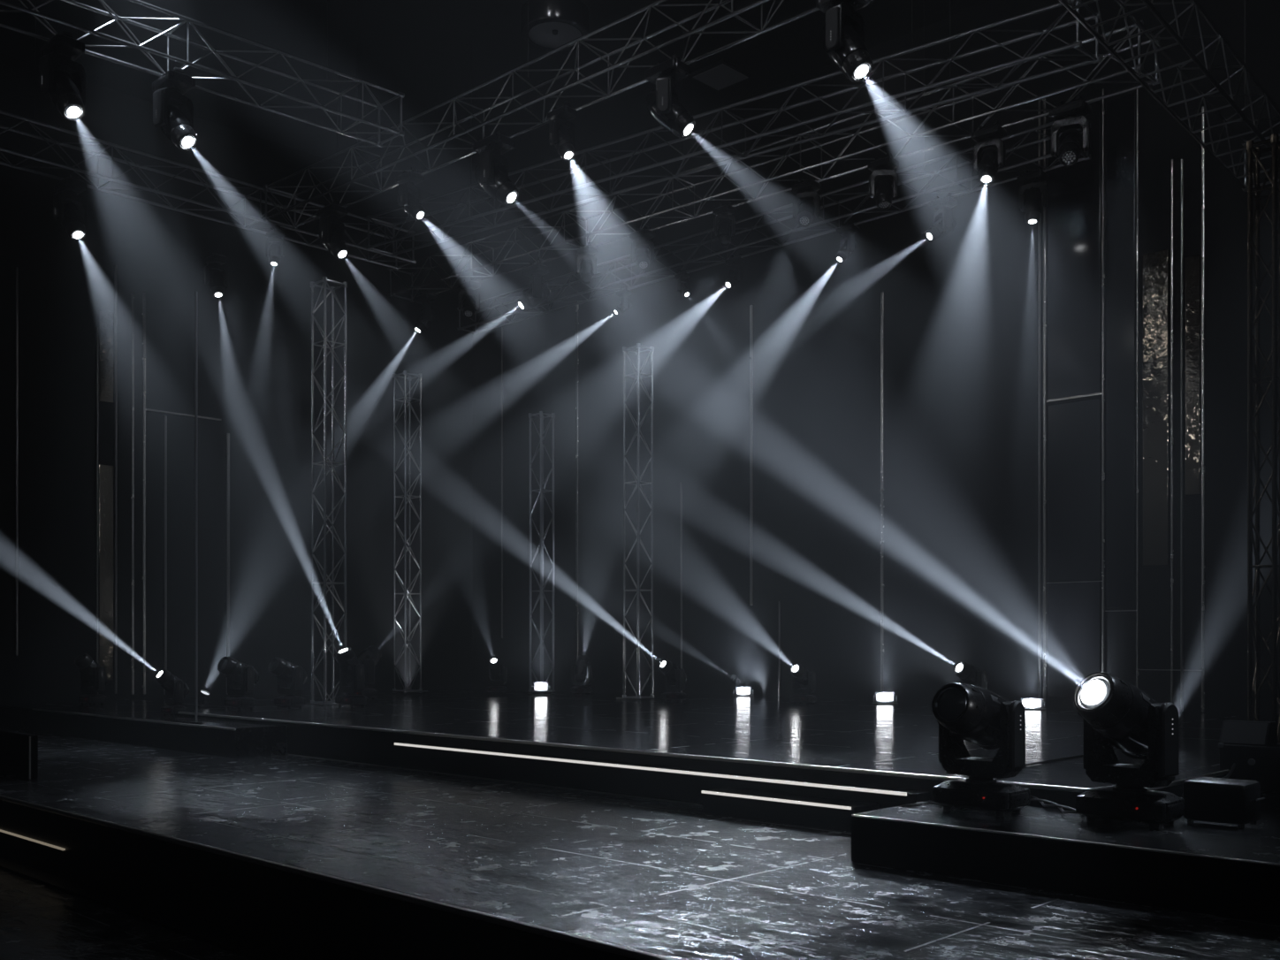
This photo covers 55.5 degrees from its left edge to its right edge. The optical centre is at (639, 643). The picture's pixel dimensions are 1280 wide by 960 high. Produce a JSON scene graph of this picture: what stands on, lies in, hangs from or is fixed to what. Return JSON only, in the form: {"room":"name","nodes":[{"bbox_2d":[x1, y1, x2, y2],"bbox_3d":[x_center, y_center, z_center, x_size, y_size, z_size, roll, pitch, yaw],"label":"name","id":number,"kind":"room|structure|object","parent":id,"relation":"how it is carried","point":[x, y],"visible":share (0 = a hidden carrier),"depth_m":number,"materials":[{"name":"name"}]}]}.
{"room":"concert stage","nodes":[
{"label":"concert stage","id":0,"kind":"room"},
{"bbox_2d":[0,868,251,959],"bbox_3d":[-2.669,1.600,10.204,34.000,0.200,25.000,0,0,44],"label":"floor","id":1,"kind":"structure","parent":0,"point":[39,921],"depth_m":6.30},
{"bbox_2d":[0,727,1279,959],"bbox_3d":[-0.949,1.278,12.207,33.500,0.442,10.510,0,0,44],"label":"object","id":2,"kind":"structure","parent":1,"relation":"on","point":[284,857],"depth_m":5.89,"materials":[{"name":"black"}]},
{"bbox_2d":[0,730,38,779],"bbox_3d":[-5.447,0.887,10.176,2.018,0.342,0.072,0,0,44],"label":"block","id":3,"kind":"object","parent":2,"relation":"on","point":[19,751],"visible":1,"depth_m":9.63,"materials":[{"name":"black"}]},
{"bbox_2d":[0,687,595,758],"bbox_3d":[-3.341,0.918,16.290,6.550,0.282,7.925,0,0,44],"label":"platform","id":4,"kind":"object","parent":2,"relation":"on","point":[137,722],"visible":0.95,"depth_m":13.33,"materials":[{"name":"black metal"}]},
{"bbox_2d":[74,653,107,705],"bbox_3d":[-7.012,0.452,15.541,0.379,0.655,0.428,0,0,44],"label":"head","id":5,"kind":"object","parent":4,"relation":"on","point":[94,679],"visible":1,"depth_m":15.45},
{"bbox_2d":[154,669,190,716],"bbox_3d":[-5.087,0.528,13.239,0.294,0.502,0.368,0,0,44],"label":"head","id":6,"kind":"object","parent":4,"relation":"on","point":[176,689],"visible":0.97,"depth_m":13.15},
{"bbox_2d":[190,291,202,723],"bbox_3d":[-4.351,-1.335,11.926,0.120,4.228,0.120,0,0,44],"label":"vertical pole","id":7,"kind":"object","parent":4,"relation":"on","point":[195,293],"visible":1,"depth_m":11.92,"materials":[{"name":"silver metal"}]},
{"bbox_2d":[198,689,212,707],"bbox_3d":[-5.350,0.671,14.905,0.168,0.214,0.160,0,0,44],"label":"uplight","id":8,"kind":"object","parent":4,"relation":"on","point":[203,696],"visible":0.98,"depth_m":14.86,"materials":[{"name":"black metal"}]},
{"bbox_2d":[346,645,381,699],"bbox_3d":[-3.653,0.380,16.093,0.410,0.710,0.503,0,0,44],"label":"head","id":9,"kind":"object","parent":4,"relation":"on","point":[369,657],"visible":0.5,"depth_m":15.97},
{"bbox_2d":[387,370,427,693],"bbox_3d":[-3.519,-1.671,18.414,0.440,4.827,0.440,0,0,44],"label":"truss tower","id":10,"kind":"object","parent":4,"relation":"on","point":[409,398],"visible":1,"depth_m":18.40,"materials":[{"name":"silver metal"}]},
{"bbox_2d":[486,657,507,693],"bbox_3d":[-2.140,0.469,18.073,0.301,0.531,0.324,0,0,44],"label":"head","id":11,"kind":"object","parent":4,"relation":"on","point":[499,674],"visible":1,"depth_m":18.02},
{"bbox_2d":[523,411,560,693],"bbox_3d":[-1.459,-1.339,18.085,0.400,4.163,0.400,0,0,44],"label":"truss tower","id":12,"kind":"object","parent":4,"relation":"on","point":[541,636],"visible":0.93,"depth_m":18.07,"materials":[{"name":"silver metal"}]},
{"bbox_2d":[169,692,1279,810],"bbox_3d":[1.195,0.896,12.292,10.470,0.326,7.392,0,0,44],"label":"stage","id":13,"kind":"object","parent":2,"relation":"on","point":[863,742],"visible":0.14,"depth_m":9.95,"materials":[{"name":"black"}]},
{"bbox_2d":[217,655,259,709],"bbox_3d":[-4.511,0.438,13.671,0.377,0.593,0.492,0,0,44],"label":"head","id":14,"kind":"object","parent":13,"relation":"on","point":[236,672],"visible":1,"depth_m":13.57},
{"bbox_2d":[267,657,307,708],"bbox_3d":[-4.063,0.447,14.051,0.368,0.576,0.482,0,0,44],"label":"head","id":15,"kind":"object","parent":13,"relation":"on","point":[286,672],"visible":1,"depth_m":13.95},
{"bbox_2d":[305,276,347,705],"bbox_3d":[-3.755,-1.810,14.678,0.440,5.103,0.440,0,0,44],"label":"truss tower","id":16,"kind":"object","parent":13,"relation":"on","point":[324,702],"visible":0.92,"depth_m":14.66,"materials":[{"name":"silver metal"}]},
{"bbox_2d":[335,647,368,707],"bbox_3d":[-3.390,0.389,14.252,0.380,0.692,0.360,0,0,44],"label":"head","id":17,"kind":"object","parent":13,"relation":"on","point":[352,677],"visible":1,"depth_m":14.14},
{"bbox_2d":[531,681,550,695],"bbox_3d":[-1.400,0.638,17.195,0.282,0.193,0.140,0,0,-5],"label":"light","id":18,"kind":"object","parent":13,"relation":"on","point":[537,686],"visible":1,"depth_m":17.17,"materials":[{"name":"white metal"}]},
{"bbox_2d":[570,655,593,693],"bbox_3d":[-0.848,0.451,17.772,0.315,0.567,0.258,0,0,44],"label":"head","id":19,"kind":"object","parent":13,"relation":"on","point":[582,673],"visible":1,"depth_m":17.70},
{"bbox_2d":[616,342,660,700],"bbox_3d":[-0.023,-1.589,16.076,0.420,4.662,0.420,0,0,44],"label":"truss tower","id":20,"kind":"object","parent":13,"relation":"on","point":[637,531],"visible":0.99,"depth_m":16.06,"materials":[{"name":"silver metal"}]},
{"bbox_2d":[394,742,929,803],"bbox_3d":[-0.212,0.851,8.429,4.926,0.058,0.149,0,0,44],"label":"step","id":21,"kind":"structure","parent":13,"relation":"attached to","point":[859,791],"depth_m":7.87,"materials":[{"name":"black"}]},
{"bbox_2d":[658,659,687,700],"bbox_3d":[0.429,0.467,15.568,0.325,0.536,0.408,0,0,44],"label":"stage light","id":22,"kind":"object","parent":13,"relation":"on","point":[672,672],"visible":1,"depth_m":15.47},
{"bbox_2d":[730,674,746,694],"bbox_3d":[1.390,0.585,17.173,0.226,0.301,0.182,0,0,44],"label":"stage light","id":23,"kind":"object","parent":13,"relation":"on","point":[736,680],"visible":0.72,"depth_m":17.12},
{"bbox_2d":[732,686,754,696],"bbox_3d":[1.438,0.667,16.909,0.292,0.135,0.140,0,0,5],"label":"light","id":24,"kind":"object","parent":13,"relation":"on","point":[740,691],"visible":1,"depth_m":16.88,"materials":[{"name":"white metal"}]},
{"bbox_2d":[789,663,817,703],"bbox_3d":[1.990,0.488,14.881,0.303,0.493,0.398,0,0,44],"label":"stage light","id":25,"kind":"object","parent":13,"relation":"on","point":[802,675],"visible":1,"depth_m":14.79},
{"bbox_2d":[872,692,897,704],"bbox_3d":[2.961,0.661,14.707,0.301,0.148,0.140,0,0,11],"label":"light","id":26,"kind":"object","parent":13,"relation":"on","point":[880,697],"visible":1,"depth_m":14.68,"materials":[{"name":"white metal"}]},
{"bbox_2d":[953,661,989,689],"bbox_3d":[3.686,0.465,13.489,0.343,0.541,0.441,0,0,44],"label":"stage light","id":27,"kind":"object","parent":13,"relation":"on","point":[968,674],"visible":0.62,"depth_m":13.37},
{"bbox_2d":[1020,697,1046,709],"bbox_3d":[4.357,0.671,13.532,0.306,0.128,0.140,0,0,18],"label":"light","id":28,"kind":"object","parent":13,"relation":"on","point":[1029,704],"visible":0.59,"depth_m":13.49,"materials":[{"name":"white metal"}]},
{"bbox_2d":[701,787,878,831],"bbox_3d":[0.877,0.988,7.286,1.122,0.143,0.257,0,0,44],"label":"step","id":29,"kind":"structure","parent":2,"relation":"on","point":[798,810],"depth_m":7.18,"materials":[{"name":"black"}]},
{"bbox_2d":[851,800,1279,924],"bbox_3d":[3.618,0.944,4.018,6.360,0.230,0.872,0,0,44],"label":"platform","id":30,"kind":"object","parent":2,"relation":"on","point":[1223,871],"visible":0.98,"depth_m":5.23,"materials":[{"name":"laminate"}]},
{"bbox_2d":[931,681,1030,816],"bbox_3d":[1.670,0.506,5.994,0.424,0.645,0.566,0,0,44],"label":"stage light","id":31,"kind":"object","parent":30,"relation":"on","point":[977,715],"visible":1,"depth_m":5.87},
{"bbox_2d":[1030,798,1077,813],"bbox_3d":[2.051,0.806,6.067,0.059,0.032,0.654,0,0,-5],"label":"cable","id":32,"kind":"object","parent":30,"relation":"on","point":[1062,810],"visible":0.72,"depth_m":6.08,"materials":[{"name":"black plastic"}]},
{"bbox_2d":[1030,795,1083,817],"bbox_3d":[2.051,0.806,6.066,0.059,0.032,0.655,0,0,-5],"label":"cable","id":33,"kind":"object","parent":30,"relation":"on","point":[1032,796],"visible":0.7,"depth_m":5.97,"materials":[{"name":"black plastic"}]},
{"bbox_2d":[1073,671,1184,828],"bbox_3d":[2.248,0.479,5.608,0.440,0.700,0.565,0,0,44],"label":"stage light","id":34,"kind":"object","parent":30,"relation":"on","point":[1114,712],"visible":1,"depth_m":5.49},
{"bbox_2d":[1183,777,1264,828],"bbox_3d":[2.687,0.729,5.589,0.308,0.200,0.220,0,0,44],"label":"equipment case","id":35,"kind":"object","parent":30,"relation":"on","point":[1210,799],"visible":0.99,"depth_m":5.51,"materials":[{"name":"black plastic"}]},
{"bbox_2d":[1174,790,1279,830],"bbox_3d":[8.532,0.955,5.127,10.020,0.209,7.538,0,0,44],"label":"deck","id":36,"kind":"object","parent":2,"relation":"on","point":[1269,819],"visible":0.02,"depth_m":5.95,"materials":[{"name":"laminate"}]},
{"bbox_2d":[1218,742,1279,792],"bbox_3d":[3.654,0.714,7.084,0.430,0.266,0.372,0,0,44],"label":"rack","id":37,"kind":"object","parent":36,"relation":"on","point":[1260,764],"visible":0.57,"depth_m":6.97,"materials":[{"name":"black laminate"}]},
{"bbox_2d":[1219,719,1277,746],"bbox_3d":[3.570,0.522,7.142,0.260,0.130,0.204,0,0,44],"label":"stage monitor speaker","id":38,"kind":"object","parent":37,"relation":"on","point":[1233,732],"visible":1,"depth_m":7.09,"materials":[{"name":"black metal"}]},
{"bbox_2d":[0,53,472,703],"bbox_3d":[-6.251,-3.000,18.234,0.300,9.400,9.200,0,0,44],"label":"wall","id":39,"kind":"structure","parent":0,"point":[255,339],"depth_m":17.99,"materials":[{"name":"black"}]},
{"bbox_2d":[15,266,18,655],"bbox_3d":[-8.187,-2.392,15.979,0.030,5.110,0.032,0,0,44],"label":"trim","id":40,"kind":"structure","parent":39,"relation":"attached to","point":[16,268],"depth_m":15.97,"materials":[{"name":"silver metal"}]},
{"bbox_2d":[96,327,98,693],"bbox_3d":[-7.465,-1.830,16.729,0.030,5.046,0.027,0,0,44],"label":"trim","id":41,"kind":"structure","parent":39,"relation":"attached to","point":[96,327],"depth_m":16.72,"materials":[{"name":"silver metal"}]},
{"bbox_2d":[99,464,113,680],"bbox_3d":[-7.382,-0.978,16.819,0.030,2.982,0.194,0,0,44],"label":"wall panel","id":42,"kind":"object","parent":39,"relation":"attached to","point":[105,471],"visible":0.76,"depth_m":16.81,"materials":[{"name":"brown mirror"}]},
{"bbox_2d":[99,309,113,403],"bbox_3d":[-7.382,-3.966,16.819,0.030,1.259,0.194,0,0,44],"label":"wall panel","id":43,"kind":"object","parent":39,"relation":"attached to","point":[105,317],"visible":1,"depth_m":16.80,"materials":[{"name":"brown mirror"}]},
{"bbox_2d":[114,265,117,693],"bbox_3d":[-7.288,-2.280,16.912,0.030,5.961,0.034,0,0,44],"label":"trim","id":44,"kind":"structure","parent":39,"relation":"attached to","point":[115,266],"depth_m":16.90,"materials":[{"name":"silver metal"}]},
{"bbox_2d":[130,291,134,694],"bbox_3d":[-7.125,-2.110,17.081,0.030,5.661,0.041,0,0,44],"label":"trim","id":45,"kind":"structure","parent":39,"relation":"attached to","point":[132,293],"depth_m":17.07,"materials":[{"name":"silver metal"}]},
{"bbox_2d":[142,291,145,694],"bbox_3d":[-7.012,-2.125,17.199,0.030,5.700,0.052,0,0,44],"label":"trim","id":46,"kind":"structure","parent":39,"relation":"attached to","point":[143,293],"depth_m":17.18,"materials":[{"name":"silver metal"}]},
{"bbox_2d":[163,415,167,693],"bbox_3d":[-6.798,-1.266,17.420,0.030,4.001,0.039,0,0,44],"label":"trim","id":47,"kind":"structure","parent":39,"relation":"attached to","point":[164,416],"depth_m":17.41,"materials":[{"name":"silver metal"}]},
{"bbox_2d":[145,408,221,420],"bbox_3d":[-6.599,-3.314,17.613,0.030,0.020,1.129,0,0,44],"label":"trim","id":48,"kind":"structure","parent":39,"relation":"attached to","point":[148,409],"depth_m":17.58,"materials":[{"name":"silver metal"}]},
{"bbox_2d":[226,433,229,694],"bbox_3d":[-6.134,-1.185,18.111,0.030,3.896,0.055,0,0,44],"label":"trim","id":49,"kind":"structure","parent":39,"relation":"attached to","point":[227,434],"depth_m":18.09,"materials":[{"name":"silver metal"}]},
{"bbox_2d":[0,0,990,206],"bbox_3d":[-2.669,-7.800,10.204,34.000,0.200,25.000,0,0,44],"label":"ceiling","id":50,"kind":"structure","parent":0,"point":[421,49],"depth_m":16.02,"materials":[{"name":"black paint"}]},
{"bbox_2d":[0,0,404,147],"bbox_3d":[-4.109,-6.487,11.402,4.124,2.427,0.453,0,0,-43],"label":"lighting truss","id":51,"kind":"object","parent":50,"relation":"hanging from","point":[19,9],"visible":0.89,"depth_m":11.56,"materials":[{"name":"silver metal"}]},
{"bbox_2d":[38,30,86,121],"bbox_3d":[-5.002,-4.902,10.557,0.416,0.742,0.396,0,0,44],"label":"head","id":52,"kind":"object","parent":51,"relation":"hanging from","point":[64,79],"visible":1,"depth_m":10.46},
{"bbox_2d":[152,67,198,151],"bbox_3d":[-4.298,-4.902,11.216,0.378,0.741,0.436,0,0,-29],"label":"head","id":53,"kind":"object","parent":51,"relation":"hanging from","point":[172,111],"visible":1,"depth_m":11.11},
{"bbox_2d":[0,0,416,270],"bbox_3d":[-5.372,-6.487,14.864,0.454,2.427,6.057,0,0,44],"label":"lighting truss","id":54,"kind":"object","parent":50,"relation":"hanging from","point":[30,121],"visible":0.88,"depth_m":14.56,"materials":[{"name":"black metal"}]},
{"bbox_2d":[53,174,87,240],"bbox_3d":[-6.433,-4.914,13.750,0.391,0.721,0.382,0,0,44],"label":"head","id":55,"kind":"object","parent":54,"relation":"hanging from","point":[71,209],"visible":1,"depth_m":13.65},
{"bbox_2d":[204,250,228,297],"bbox_3d":[-5.715,-4.970,16.409,0.310,0.617,0.315,0,0,44],"label":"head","id":56,"kind":"object","parent":54,"relation":"hanging from","point":[217,275],"visible":1,"depth_m":16.33},
{"bbox_2d":[265,225,285,266],"bbox_3d":[-4.620,-5.032,15.415,0.245,0.501,0.199,0,0,44],"label":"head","id":57,"kind":"object","parent":54,"relation":"hanging from","point":[275,246],"visible":1,"depth_m":15.37},
{"bbox_2d":[262,0,819,229],"bbox_3d":[-1.126,-6.487,12.246,9.266,2.427,0.454,0,0,42],"label":"lighting truss","id":58,"kind":"object","parent":50,"relation":"hanging from","point":[764,29],"visible":0.93,"depth_m":12.21,"materials":[{"name":"silver metal"}]},
{"bbox_2d":[316,200,349,259],"bbox_3d":[-3.685,-4.932,14.566,0.340,0.686,0.388,0,0,-29],"label":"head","id":59,"kind":"object","parent":58,"relation":"hanging from","point":[331,230],"visible":1,"depth_m":14.46},
{"bbox_2d":[395,167,425,220],"bbox_3d":[-2.560,-4.990,13.544,0.290,0.579,0.337,0,0,-31],"label":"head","id":60,"kind":"object","parent":58,"relation":"hanging from","point":[408,196],"visible":1,"depth_m":13.46},
{"bbox_2d":[472,129,518,205],"bbox_3d":[-1.493,-4.895,12.578,0.472,0.753,0.411,0,0,44],"label":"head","id":61,"kind":"object","parent":58,"relation":"hanging from","point":[491,172],"visible":1,"depth_m":12.47},
{"bbox_2d":[547,100,577,160],"bbox_3d":[-0.757,-5.001,11.910,0.295,0.560,0.282,0,0,44],"label":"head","id":62,"kind":"object","parent":58,"relation":"hanging from","point":[561,132],"visible":1,"depth_m":11.84},
{"bbox_2d":[644,54,695,138],"bbox_3d":[0.268,-4.915,10.980,0.433,0.716,0.379,0,0,44],"label":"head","id":63,"kind":"object","parent":58,"relation":"hanging from","point":[662,103],"visible":1,"depth_m":10.88},
{"bbox_2d":[815,0,874,82],"bbox_3d":[1.650,-4.875,9.726,0.442,0.792,0.418,0,0,44],"label":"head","id":64,"kind":"object","parent":58,"relation":"hanging from","point":[843,33],"visible":1,"depth_m":9.61},
{"bbox_2d":[521,0,588,51],"bbox_3d":[-0.963,-7.300,13.800,0.770,0.800,0.770,0,0,44],"label":"drum","id":65,"kind":"object","parent":50,"relation":"hanging from","point":[552,24],"visible":0.9,"depth_m":13.61,"materials":[{"name":"black"}]},
{"bbox_2d":[688,59,752,91],"bbox_3d":[1.088,-7.676,16.453,0.620,0.045,0.620,0,0,44],"label":"ceiling panel","id":66,"kind":"object","parent":50,"relation":"attached to","point":[720,75],"visible":0.9,"depth_m":16.39,"materials":[{"name":"black metal"}]},
{"bbox_2d":[365,0,1101,256],"bbox_3d":[0.260,-6.487,13.659,9.422,2.427,0.450,0,0,36],"label":"lighting truss","id":67,"kind":"object","parent":50,"relation":"hanging from","point":[1095,59],"visible":0.96,"depth_m":12.88,"materials":[{"name":"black metal"}]},
{"bbox_2d":[388,0,1160,302],"bbox_3d":[0.538,-6.487,14.979,11.198,2.427,0.454,0,0,41],"label":"lighting truss","id":68,"kind":"object","parent":50,"relation":"hanging from","point":[1154,81],"visible":0.82,"depth_m":14.21,"materials":[{"name":"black metal"}]},
{"bbox_2d":[413,289,437,333],"bbox_3d":[-3.223,-4.963,18.232,0.323,0.630,0.319,0,0,44],"label":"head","id":69,"kind":"object","parent":68,"relation":"hanging from","point":[427,315],"visible":1,"depth_m":18.15},
{"bbox_2d":[457,276,480,318],"bbox_3d":[-2.474,-4.981,17.586,0.314,0.595,0.293,0,0,44],"label":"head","id":70,"kind":"object","parent":68,"relation":"hanging from","point":[468,288],"visible":1,"depth_m":17.54},
{"bbox_2d":[517,257,550,311],"bbox_3d":[-1.449,-4.916,16.680,0.369,0.716,0.428,0,0,44],"label":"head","id":71,"kind":"object","parent":68,"relation":"hanging from","point":[538,291],"visible":1,"depth_m":16.59},
{"bbox_2d":[575,242,597,284],"bbox_3d":[-0.706,-5.010,16.059,0.268,0.542,0.225,0,0,44],"label":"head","id":72,"kind":"object","parent":68,"relation":"hanging from","point":[585,254],"visible":1,"depth_m":16.01},
{"bbox_2d":[629,225,655,270],"bbox_3d":[0.030,-4.991,15.411,0.316,0.577,0.289,0,0,44],"label":"stage light","id":73,"kind":"object","parent":68,"relation":"hanging from","point":[641,238],"visible":1,"depth_m":15.36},
{"bbox_2d":[712,200,736,246],"bbox_3d":[1.012,-5.020,14.567,0.258,0.524,0.227,0,0,44],"label":"stage light","id":74,"kind":"object","parent":68,"relation":"hanging from","point":[726,227],"visible":1,"depth_m":14.52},
{"bbox_2d":[791,175,821,227],"bbox_3d":[1.876,-4.987,13.793,0.302,0.584,0.334,0,0,44],"label":"stage light","id":75,"kind":"object","parent":68,"relation":"hanging from","point":[805,191],"visible":1,"depth_m":13.73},
{"bbox_2d":[868,152,899,210],"bbox_3d":[2.627,-4.979,13.152,0.301,0.601,0.258,0,0,44],"label":"stage light","id":76,"kind":"object","parent":68,"relation":"hanging from","point":[883,172],"visible":1,"depth_m":13.10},
{"bbox_2d":[971,121,1006,184],"bbox_3d":[3.541,-4.969,12.350,0.318,0.618,0.286,0,0,44],"label":"stage light","id":77,"kind":"object","parent":68,"relation":"hanging from","point":[989,151],"visible":1,"depth_m":12.28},
{"bbox_2d":[1049,96,1091,166],"bbox_3d":[4.164,-4.936,11.798,0.364,0.677,0.406,0,0,44],"label":"stage light","id":78,"kind":"object","parent":68,"relation":"hanging from","point":[1069,117],"visible":1,"depth_m":11.72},
{"bbox_2d":[457,0,1091,334],"bbox_3d":[0.923,-6.487,16.877,10.773,2.427,0.394,0,0,44],"label":"lighting truss","id":79,"kind":"object","parent":50,"relation":"hanging from","point":[1087,156],"visible":0.7,"depth_m":15.85,"materials":[{"name":"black metal"}]},
{"bbox_2d":[613,285,632,315],"bbox_3d":[-0.249,-5.070,17.998,0.222,0.430,0.257,0,0,44],"label":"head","id":80,"kind":"object","parent":79,"relation":"hanging from","point":[625,304],"visible":1,"depth_m":17.95},
{"bbox_2d":[674,268,690,297],"bbox_3d":[0.609,-5.080,17.185,0.230,0.411,0.195,0,0,21],"label":"stage light","id":81,"kind":"object","parent":79,"relation":"hanging from","point":[682,285],"visible":1,"depth_m":17.13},
{"bbox_2d":[724,252,745,289],"bbox_3d":[1.285,-5.043,16.506,0.252,0.480,0.303,0,0,44],"label":"stage light","id":82,"kind":"object","parent":79,"relation":"hanging from","point":[735,274],"visible":1,"depth_m":16.44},
{"bbox_2d":[835,220,859,263],"bbox_3d":[2.591,-5.025,15.239,0.258,0.515,0.269,0,0,44],"label":"stage light","id":83,"kind":"object","parent":79,"relation":"hanging from","point":[848,242],"visible":1,"depth_m":15.18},
{"bbox_2d":[925,192,957,242],"bbox_3d":[3.548,-5.000,14.304,0.307,0.559,0.354,0,0,44],"label":"stage light","id":84,"kind":"object","parent":79,"relation":"hanging from","point":[944,223],"visible":1,"depth_m":14.23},
{"bbox_2d":[1017,166,1048,224],"bbox_3d":[4.371,-4.978,13.532,0.311,0.602,0.212,0,0,44],"label":"stage light","id":85,"kind":"object","parent":79,"relation":"hanging from","point":[1032,182],"visible":1,"depth_m":13.46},
{"bbox_2d":[1058,0,1279,191],"bbox_3d":[4.568,-6.087,10.043,0.493,3.227,4.911,0,0,41],"label":"lighting truss","id":86,"kind":"object","parent":50,"relation":"hanging from","point":[1126,11],"visible":0.98,"depth_m":9.99,"materials":[{"name":"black metal"}]},
{"bbox_2d":[472,0,1279,716],"bbox_3d":[2.915,-3.000,16.003,34.000,9.400,0.300,0,0,44],"label":"wall","id":87,"kind":"structure","parent":0,"point":[961,307],"depth_m":15.92,"materials":[{"name":"black"}]},
{"bbox_2d":[501,327,502,638],"bbox_3d":[-2.364,-2.758,20.849,0.030,5.334,0.030,0,0,44],"label":"trim","id":88,"kind":"structure","parent":87,"relation":"attached to","point":[501,327],"depth_m":20.84,"materials":[{"name":"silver metal"}]},
{"bbox_2d":[575,301,579,663],"bbox_3d":[-1.008,-2.457,19.544,0.057,6.108,0.030,0,0,44],"label":"trim","id":89,"kind":"structure","parent":87,"relation":"attached to","point":[576,306],"depth_m":19.53,"materials":[{"name":"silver metal"}]},
{"bbox_2d":[680,481,682,692],"bbox_3d":[0.614,-0.830,17.982,0.026,3.124,0.030,0,0,44],"label":"trim","id":90,"kind":"structure","parent":87,"relation":"attached to","point":[681,482],"depth_m":17.97,"materials":[{"name":"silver metal"}]},
{"bbox_2d":[749,304,753,605],"bbox_3d":[1.563,-2.642,17.069,0.046,4.218,0.030,0,0,44],"label":"trim","id":91,"kind":"structure","parent":87,"relation":"attached to","point":[750,306],"depth_m":17.05,"materials":[{"name":"silver metal"}]},
{"bbox_2d":[778,601,780,696],"bbox_3d":[1.920,0.074,16.725,0.024,1.315,0.030,0,0,44],"label":"trim","id":92,"kind":"structure","parent":87,"relation":"attached to","point":[779,601],"depth_m":16.71,"materials":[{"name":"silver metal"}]},
{"bbox_2d":[880,291,883,692],"bbox_3d":[3.103,-1.903,15.585,0.051,5.210,0.030,0,0,44],"label":"trim","id":93,"kind":"structure","parent":87,"relation":"attached to","point":[881,293],"depth_m":15.57,"materials":[{"name":"silver metal"}]},
{"bbox_2d":[1037,99,1041,698],"bbox_3d":[4.635,-2.825,14.111,0.028,7.025,0.030,0,0,44],"label":"trim","id":94,"kind":"structure","parent":87,"relation":"attached to","point":[1040,100],"depth_m":14.11,"materials":[{"name":"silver metal"}]},
{"bbox_2d":[1043,97,1046,702],"bbox_3d":[4.682,-2.816,14.066,0.038,7.002,0.030,0,0,44],"label":"trim","id":95,"kind":"structure","parent":87,"relation":"attached to","point":[1045,99],"depth_m":14.05,"materials":[{"name":"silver metal"}]},
{"bbox_2d":[1048,398,1100,698],"bbox_3d":[4.934,-1.060,13.827,0.612,3.366,0.030,0,0,44],"label":"wall panel","id":96,"kind":"object","parent":87,"relation":"attached to","point":[1074,428],"visible":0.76,"depth_m":13.82,"materials":[{"name":"black"}]},
{"bbox_2d":[1046,392,1102,402],"bbox_3d":[4.933,-2.795,13.810,0.643,0.024,0.030,0,0,44],"label":"trim","id":97,"kind":"structure","parent":87,"relation":"attached to","point":[1096,393],"depth_m":13.80,"materials":[{"name":"silver metal"}]},
{"bbox_2d":[1048,88,1100,399],"bbox_3d":[4.934,-4.507,13.827,0.612,3.407,0.030,0,0,44],"label":"wall panel","id":98,"kind":"object","parent":87,"relation":"attached to","point":[1074,191],"visible":0.97,"depth_m":13.80,"materials":[{"name":"black"}]},
{"bbox_2d":[1101,88,1104,671],"bbox_3d":[5.176,-2.766,13.591,0.030,6.874,0.030,0,0,44],"label":"trim","id":99,"kind":"structure","parent":87,"relation":"attached to","point":[1102,89],"depth_m":13.58,"materials":[{"name":"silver metal"}]},
{"bbox_2d":[1106,92,1135,608],"bbox_3d":[5.319,-3.218,13.457,0.315,5.653,0.030,0,0,44],"label":"wall panel","id":100,"kind":"object","parent":87,"relation":"attached to","point":[1120,110],"visible":1,"depth_m":13.45,"materials":[{"name":"black"}]},
{"bbox_2d":[1136,89,1138,688],"bbox_3d":[5.452,-2.692,13.325,0.024,6.779,0.030,0,0,44],"label":"trim","id":101,"kind":"structure","parent":87,"relation":"attached to","point":[1137,89],"depth_m":13.31,"materials":[{"name":"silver metal"}]},
{"bbox_2d":[1142,249,1168,566],"bbox_3d":[5.593,-2.546,13.193,0.274,3.404,0.030,0,0,44],"label":"wall panel","id":102,"kind":"object","parent":87,"relation":"attached to","point":[1155,264],"visible":1,"depth_m":13.18,"materials":[{"name":"brown mirror"}]},
{"bbox_2d":[1170,159,1173,703],"bbox_3d":[5.718,-2.236,13.069,0.031,5.937,0.030,0,0,44],"label":"trim","id":103,"kind":"structure","parent":87,"relation":"attached to","point":[1171,160],"depth_m":13.06,"materials":[{"name":"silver metal"}]},
{"bbox_2d":[1180,159,1183,711],"bbox_3d":[5.791,-2.222,12.998,0.024,5.909,0.030,0,0,44],"label":"trim","id":104,"kind":"structure","parent":87,"relation":"attached to","point":[1181,160],"depth_m":12.99,"materials":[{"name":"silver metal"}]},
{"bbox_2d":[1185,254,1200,495],"bbox_3d":[5.874,-2.846,12.922,0.154,2.536,0.030,0,0,44],"label":"wall panel","id":105,"kind":"object","parent":87,"relation":"attached to","point":[1192,263],"visible":1,"depth_m":12.91,"materials":[{"name":"brown mirror"}]},
{"bbox_2d":[1201,106,1204,712],"bbox_3d":[5.947,-2.472,12.847,0.040,6.409,0.030,0,0,44],"label":"trim","id":106,"kind":"structure","parent":87,"relation":"attached to","point":[1202,107],"depth_m":12.84,"materials":[{"name":"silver metal"}]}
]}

